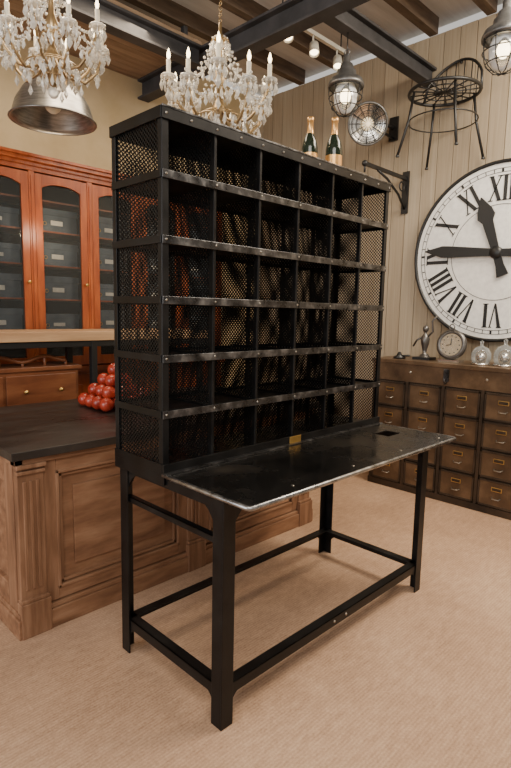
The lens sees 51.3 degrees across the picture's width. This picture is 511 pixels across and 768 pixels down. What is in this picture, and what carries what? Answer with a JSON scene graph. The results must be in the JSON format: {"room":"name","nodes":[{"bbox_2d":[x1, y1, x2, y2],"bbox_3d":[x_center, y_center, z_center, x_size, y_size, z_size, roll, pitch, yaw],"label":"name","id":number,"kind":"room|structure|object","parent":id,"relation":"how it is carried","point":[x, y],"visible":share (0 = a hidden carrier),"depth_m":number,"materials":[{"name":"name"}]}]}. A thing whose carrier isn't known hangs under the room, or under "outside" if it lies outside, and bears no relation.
{"room":"antique furniture shop","nodes":[
{"label":"antique furniture shop","id":0,"kind":"room"},
{"bbox_2d":[0,30,258,385],"bbox_3d":[-2.670,-0.898,3.200,0.120,3.560,7.750,9,11,44],"label":"wall","id":1,"kind":"structure","parent":0,"point":[116,100],"depth_m":4.32,"materials":[{"name":"beige paint"}]},
{"bbox_2d":[0,0,436,102],"bbox_3d":[-0.367,-2.288,2.027,9.650,0.400,5.166,1,8,2],"label":"ceiling beam","id":2,"kind":"structure","parent":0,"point":[138,44],"depth_m":3.65,"materials":[{"name":"black painted steel"}]},
{"bbox_2d":[7,0,96,135],"bbox_3d":[-1.221,-1.927,3.192,0.510,0.678,0.510,9,11,44],"label":"dome pendant lamp","id":3,"kind":"object","parent":2,"relation":"hanging from","point":[37,111],"visible":0.7,"depth_m":3.24,"materials":[{"name":"silver metal"}]},
{"bbox_2d":[328,32,363,117],"bbox_3d":[0.594,-2.021,3.484,0.236,0.518,0.236,9,11,44],"label":"pendant lamp","id":4,"kind":"object","parent":2,"relation":"hanging from","point":[346,83],"visible":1,"depth_m":3.45,"materials":[{"name":"grey metal"}]},
{"bbox_2d":[396,57,484,169],"bbox_3d":[1.385,-2.067,3.921,0.524,0.770,0.524,9,11,44],"label":"garden chair","id":5,"kind":"object","parent":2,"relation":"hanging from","point":[453,91],"visible":1,"depth_m":3.92,"materials":[{"name":"black paint"}]},
{"bbox_2d":[0,471,510,767],"bbox_3d":[-0.071,1.321,0.805,7.580,0.100,7.700,9,11,44],"label":"floor","id":6,"kind":"structure","parent":0,"point":[421,678],"depth_m":2.07,"materials":[{"name":"carpet"}]},
{"bbox_2d":[0,354,81,406],"bbox_3d":[-1.606,0.358,3.340,0.320,1.077,0.990,9,11,44],"label":"chest","id":7,"kind":"object","parent":6,"relation":"on","point":[21,382],"visible":0.35,"depth_m":3.36,"materials":[{"name":"brown wood"}]},
{"bbox_2d":[0,328,207,388],"bbox_3d":[-1.379,0.254,3.597,0.440,1.225,2.450,9,11,44],"label":"workbench","id":8,"kind":"object","parent":6,"relation":"on","point":[11,338],"visible":0.26,"depth_m":3.44,"materials":[{"name":"brown wood"}]},
{"bbox_2d":[0,146,224,394],"bbox_3d":[-1.514,-0.401,4.043,0.435,2.400,3.210,9,11,44],"label":"display cabinet","id":9,"kind":"object","parent":6,"relation":"on","point":[56,220],"visible":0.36,"depth_m":3.94,"materials":[{"name":"orange wood"}]},
{"bbox_2d":[0,386,316,640],"bbox_3d":[-0.663,0.536,3.195,1.075,0.800,1.930,9,11,44],"label":"kitchen island","id":10,"kind":"object","parent":6,"relation":"on","point":[60,501],"depth_m":2.40,"materials":[{"name":"brown wood"}]},
{"bbox_2d":[78,363,147,411],"bbox_3d":[-0.777,0.013,3.085,0.490,0.258,0.333,9,11,44],"label":"apples","id":11,"kind":"object","parent":10,"relation":"on","point":[101,395],"visible":0.48,"depth_m":3.05,"materials":[{"name":"food"}]},
{"bbox_2d":[109,103,455,730],"bbox_3d":[0.210,0.057,2.285,0.764,2.026,1.396,9,11,44],"label":"desk","id":12,"kind":"object","parent":6,"relation":"on","point":[256,466],"visible":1,"depth_m":2.14,"materials":[{"name":"metal"}]},
{"bbox_2d":[302,116,317,156],"bbox_3d":[0.254,-1.117,2.492,0.075,0.255,0.075,9,11,44],"label":"champagne bottle","id":13,"kind":"object","parent":12,"relation":"on","point":[309,146],"visible":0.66,"depth_m":2.47,"materials":[{"name":"green glass"}]},
{"bbox_2d":[325,117,341,165],"bbox_3d":[0.375,-1.129,2.540,0.080,0.273,0.080,9,11,44],"label":"champagne bottle","id":14,"kind":"object","parent":12,"relation":"on","point":[333,154],"visible":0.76,"depth_m":2.51,"materials":[{"name":"green glass"}]},
{"bbox_2d":[367,356,510,519],"bbox_3d":[1.852,0.398,3.750,2.190,1.030,0.476,9,11,44],"label":"base cabinet","id":15,"kind":"object","parent":6,"relation":"on","point":[469,403],"visible":0.77,"depth_m":3.87,"materials":[{"name":"wood"}]},
{"bbox_2d":[393,352,409,358],"bbox_3d":[1.164,-0.229,4.237,0.141,0.055,0.100,9,11,44],"label":"stamp","id":16,"kind":"object","parent":15,"relation":"on","point":[399,355],"visible":1,"depth_m":4.22,"materials":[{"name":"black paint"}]},
{"bbox_2d":[412,316,437,359],"bbox_3d":[1.331,-0.366,4.197,0.198,0.345,0.120,9,11,44],"label":"bronze figurine","id":17,"kind":"object","parent":15,"relation":"on","point":[425,339],"visible":1,"depth_m":4.17,"materials":[{"name":"silver metal"}]},
{"bbox_2d":[437,324,466,362],"bbox_3d":[1.474,-0.307,3.996,0.226,0.286,0.090,9,11,44],"label":"desk clock","id":18,"kind":"object","parent":15,"relation":"on","point":[451,344],"visible":1,"depth_m":3.98,"materials":[{"name":"metal"}]},
{"bbox_2d":[471,340,490,365],"bbox_3d":[1.625,-0.226,3.832,0.136,0.176,0.136,9,11,44],"label":"glass cloche","id":19,"kind":"object","parent":15,"relation":"on","point":[480,357],"visible":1,"depth_m":3.84,"materials":[{"name":"glass"}]},
{"bbox_2d":[493,339,510,366],"bbox_3d":[1.760,-0.222,3.754,0.150,0.194,0.150,9,11,44],"label":"glass cloche","id":20,"kind":"object","parent":15,"relation":"on","point":[504,357],"visible":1,"depth_m":3.76,"materials":[{"name":"glass"}]},
{"bbox_2d":[116,0,503,94],"bbox_3d":[0.012,-2.417,0.328,7.600,0.080,7.740,9,11,44],"label":"ceiling","id":21,"kind":"structure","parent":0,"point":[381,13],"depth_m":4.27,"materials":[{"name":"wood"}]},
{"bbox_2d":[0,0,110,102],"bbox_3d":[-0.942,-1.996,2.446,0.548,1.300,0.540,9,11,44],"label":"crystal chandelier","id":22,"kind":"object","parent":21,"relation":"hanging from","point":[51,60],"visible":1,"depth_m":2.45,"materials":[{"name":"clear glass"}]},
{"bbox_2d":[124,0,304,85],"bbox_3d":[-2.233,-2.646,2.457,0.070,0.120,7.600,9,11,44],"label":"ceiling beam","id":23,"kind":"structure","parent":21,"relation":"attached to","point":[170,11],"depth_m":4.22,"materials":[{"name":"brown wood"}]},
{"bbox_2d":[159,0,277,136],"bbox_3d":[-0.195,-2.009,2.987,0.658,1.344,0.650,9,11,44],"label":"crystal chandelier","id":24,"kind":"object","parent":21,"relation":"hanging from","point":[219,112],"visible":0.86,"depth_m":2.92,"materials":[{"name":"clear glass"}]},
{"bbox_2d":[210,0,343,69],"bbox_3d":[-1.915,-2.598,2.142,0.070,0.120,7.600,9,11,44],"label":"ceiling beam","id":25,"kind":"structure","parent":21,"relation":"attached to","point":[247,10],"depth_m":4.08,"materials":[{"name":"brown wood"}]},
{"bbox_2d":[384,0,438,36],"bbox_3d":[-1.278,-2.501,1.514,0.070,0.120,7.600,9,11,44],"label":"ceiling beam","id":26,"kind":"structure","parent":21,"relation":"attached to","point":[416,12],"depth_m":3.97,"materials":[{"name":"brown wood"}]},
{"bbox_2d":[472,0,497,15],"bbox_3d":[-0.959,-2.453,1.200,0.070,0.120,7.600,9,11,44],"label":"ceiling beam","id":27,"kind":"structure","parent":21,"relation":"attached to","point":[489,7],"depth_m":3.80,"materials":[{"name":"brown wood"}]},
{"bbox_2d":[481,0,510,75],"bbox_3d":[1.363,-2.189,2.863,0.236,0.987,0.236,9,11,44],"label":"pendant lamp","id":28,"kind":"object","parent":21,"relation":"hanging from","point":[497,36],"visible":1,"depth_m":2.88,"materials":[{"name":"grey metal"}]},
{"bbox_2d":[282,0,345,70],"bbox_3d":[0.442,-2.677,4.032,0.098,0.367,0.800,9,11,44],"label":"track light","id":29,"kind":"object","parent":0,"point":[314,45],"depth_m":4.09,"materials":[{"name":"white metal"}]},
{"bbox_2d":[258,13,510,419],"bbox_3d":[2.699,-0.790,3.215,7.480,3.560,0.140,9,11,44],"label":"wall","id":30,"kind":"structure","parent":0,"point":[405,313],"depth_m":4.48,"materials":[{"name":"wood"}]},
{"bbox_2d":[347,101,398,145],"bbox_3d":[0.987,-2.068,4.317,0.274,0.308,0.522,9,11,44],"label":"wall spotlight","id":31,"kind":"object","parent":30,"relation":"attached to","point":[369,124],"visible":0.98,"depth_m":4.22,"materials":[{"name":"metal"}]},
{"bbox_2d":[362,160,409,213],"bbox_3d":[1.033,-1.577,4.241,0.060,0.340,0.642,9,11,44],"label":"wall bracket","id":32,"kind":"object","parent":30,"relation":"attached to","point":[405,177],"visible":1,"depth_m":4.40,"materials":[{"name":"black metal"}]},
{"bbox_2d":[414,158,510,341],"bbox_3d":[1.789,-0.971,3.941,1.318,1.318,0.097,9,11,44],"label":"wall clock","id":33,"kind":"object","parent":30,"relation":"attached to","point":[462,259],"visible":0.99,"depth_m":4.06,"materials":[{"name":"white paint"}]}
]}

